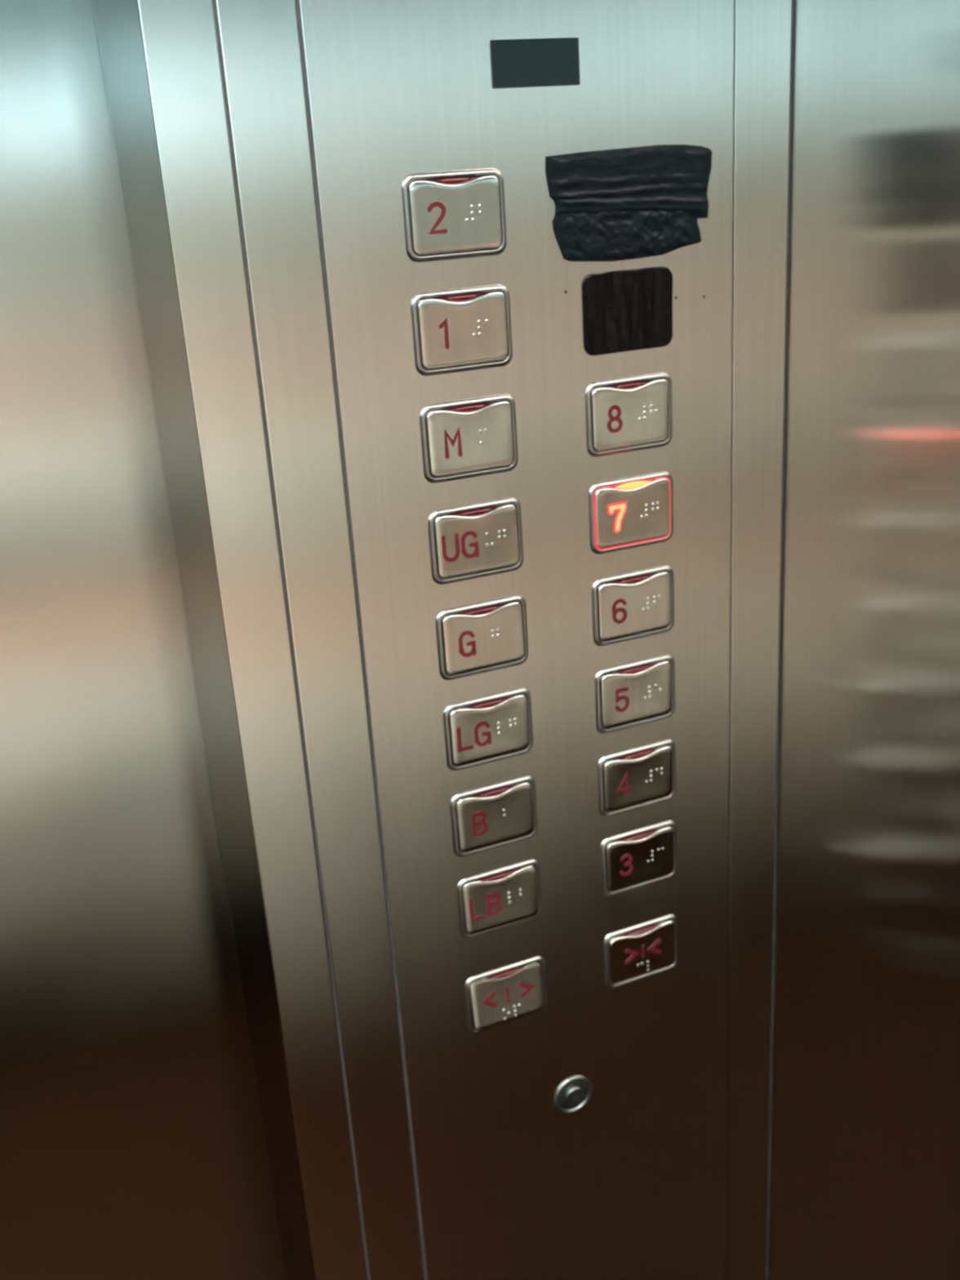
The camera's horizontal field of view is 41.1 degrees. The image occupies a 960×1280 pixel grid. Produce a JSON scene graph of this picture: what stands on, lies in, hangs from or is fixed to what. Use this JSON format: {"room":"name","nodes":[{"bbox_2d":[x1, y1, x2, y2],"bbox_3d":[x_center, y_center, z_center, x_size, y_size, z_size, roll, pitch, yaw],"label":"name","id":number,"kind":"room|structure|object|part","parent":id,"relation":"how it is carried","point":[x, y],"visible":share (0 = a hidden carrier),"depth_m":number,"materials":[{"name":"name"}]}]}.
{"room":"elevator interior","nodes":[
{"label":"elevator interior","id":0,"kind":"room"},
{"bbox_2d":[93,0,368,1279],"bbox_3d":[-0.100,0.145,0.630,0.027,2.300,0.094,-12,22,-21],"label":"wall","id":1,"kind":"structure","parent":0,"point":[161,61],"depth_m":0.54,"materials":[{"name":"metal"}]},
{"bbox_2d":[0,0,285,1279],"bbox_3d":[-0.337,0.194,0.609,0.465,2.248,0.030,-12,22,-21],"label":"door","id":2,"kind":"structure","parent":1,"relation":"in","point":[132,1143],"depth_m":0.62,"materials":[{"name":"metal"}]},
{"bbox_2d":[215,0,424,1279],"bbox_3d":[-0.057,0.151,0.605,0.029,2.300,0.012,-12,22,-21],"label":"trim","id":3,"kind":"structure","parent":1,"relation":"attached to","point":[260,42],"depth_m":0.53,"materials":[{"name":"metal"}]},
{"bbox_2d":[767,0,959,1279],"bbox_3d":[0.459,0.314,0.074,0.030,2.300,1.480,-12,22,-21],"label":"wall","id":4,"kind":"structure","parent":0,"point":[864,1172],"depth_m":0.58,"materials":[{"name":"metal"}]},
{"bbox_2d":[213,0,793,1279],"bbox_3d":[0.038,0.128,0.652,0.250,2.300,0.029,-12,22,-21],"label":"panel seams","id":5,"kind":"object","parent":4,"relation":"attached to","point":[297,5],"depth_m":0.56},
{"bbox_2d":[298,0,733,1279],"bbox_3d":[0.044,0.131,0.643,0.187,2.300,0.016,-12,22,-21],"label":"control panel","id":6,"kind":"object","parent":5,"relation":"attached to","point":[631,1184],"depth_m":0.58,"materials":[{"name":"metal"}]},
{"bbox_3d":[-0.009,-0.169,0.510,0.044,0.033,0.002,-12,22,-21],"label":"elevator button","id":7,"kind":"part","parent":6,"relation":"part of","materials":[{"name":"silver metal"}]},
{"bbox_3d":[-0.007,-0.127,0.525,0.044,0.033,0.002,-12,22,-21],"label":"elevator button","id":8,"kind":"part","parent":6,"relation":"part of","materials":[{"name":"silver metal"}]},
{"bbox_3d":[-0.004,-0.085,0.541,0.044,0.033,0.002,-12,22,-21],"label":"elevator button","id":9,"kind":"part","parent":6,"relation":"part of","materials":[{"name":"silver metal"}]},
{"bbox_3d":[-0.001,-0.043,0.557,0.044,0.033,0.002,-12,22,-21],"label":"elevator button","id":10,"kind":"part","parent":6,"relation":"part of","materials":[{"name":"silver metal"}]},
{"bbox_3d":[0.002,-0.001,0.572,0.044,0.033,0.003,-12,22,-21],"label":"elevator button","id":11,"kind":"part","parent":6,"relation":"part of","materials":[{"name":"silver metal"}]},
{"bbox_3d":[0.004,0.041,0.588,0.044,0.033,0.002,-12,22,-21],"label":"elevator button","id":12,"kind":"part","parent":6,"relation":"part of","materials":[{"name":"silver metal"}]},
{"bbox_3d":[0.007,0.084,0.604,0.044,0.033,0.002,-12,22,-21],"label":"elevator button","id":13,"kind":"part","parent":6,"relation":"part of","materials":[{"name":"silver metal"}]},
{"bbox_3d":[0.010,0.126,0.619,0.044,0.033,0.003,-12,22,-20],"label":"elevator button","id":14,"kind":"part","parent":6,"relation":"part of","materials":[{"name":"silver metal"}]},
{"bbox_3d":[0.013,0.177,0.638,0.044,0.033,0.005,-12,22,-21],"label":"elevator button","id":15,"kind":"part","parent":6,"relation":"part of","materials":[{"name":"silver metal"}]},
{"bbox_2d":[489,37,580,88],"bbox_3d":[0.022,-0.228,0.506,0.039,0.017,0.001,-12,22,-21],"label":"display","id":16,"kind":"object","parent":6,"relation":"attached to","point":[531,62],"visible":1,"depth_m":0.51,"materials":[{"name":"black glass"}]},
{"bbox_2d":[553,1075,592,1114],"bbox_3d":[0.050,0.241,0.676,0.023,0.023,0.003,-12,22,-21],"label":"switch","id":17,"kind":"object","parent":6,"relation":"attached to","point":[573,1094],"visible":1,"depth_m":0.68,"materials":[{"name":"metal"}]},
{"bbox_3d":[0.065,-0.142,0.553,0.044,0.034,0.002,-12,22,-21],"label":"black button cover","id":18,"kind":"part","parent":6,"relation":"part of","materials":[{"name":"black plastic"}]},
{"bbox_2d":[545,144,711,261],"bbox_3d":[0.064,-0.184,0.539,0.080,0.045,0.002,-12,22,-21],"label":"tape","id":19,"kind":"object","parent":6,"relation":"attached to","point":[642,202],"visible":1,"depth_m":0.54,"materials":[{"name":"plastic"}]},
{"bbox_3d":[0.067,-0.100,0.569,0.044,0.033,0.002,-12,22,-21],"label":"elevator button","id":20,"kind":"part","parent":6,"relation":"part of","materials":[{"name":"silver metal"}]},
{"bbox_3d":[0.070,-0.058,0.585,0.044,0.033,0.002,-12,22,-21],"label":"elevator button","id":21,"kind":"part","parent":6,"relation":"part of","materials":[{"name":"silver metal"}]},
{"bbox_3d":[0.073,-0.016,0.600,0.044,0.033,0.002,-12,22,-21],"label":"elevator button","id":22,"kind":"part","parent":6,"relation":"part of","materials":[{"name":"silver metal"}]},
{"bbox_3d":[0.075,0.026,0.616,0.044,0.033,0.002,-12,22,-21],"label":"elevator button","id":23,"kind":"part","parent":6,"relation":"part of","materials":[{"name":"silver metal"}]},
{"bbox_3d":[0.078,0.069,0.631,0.044,0.033,0.003,-12,22,-21],"label":"elevator button","id":24,"kind":"part","parent":6,"relation":"part of","materials":[{"name":"silver metal"}]},
{"bbox_3d":[0.081,0.111,0.647,0.044,0.033,0.002,-12,22,-21],"label":"elevator button","id":25,"kind":"part","parent":6,"relation":"part of","materials":[{"name":"silver metal"}]},
{"bbox_3d":[0.084,0.162,0.666,0.044,0.033,0.003,-12,22,-21],"label":"elevator button","id":26,"kind":"part","parent":6,"relation":"part of","materials":[{"name":"silver metal"}]},
{"bbox_2d":[726,0,791,1279],"bbox_3d":[0.142,0.109,0.683,0.028,2.300,0.012,-12,22,-21],"label":"trim","id":27,"kind":"structure","parent":4,"relation":"attached to","point":[762,28],"depth_m":0.63,"materials":[{"name":"metal"}]}
]}

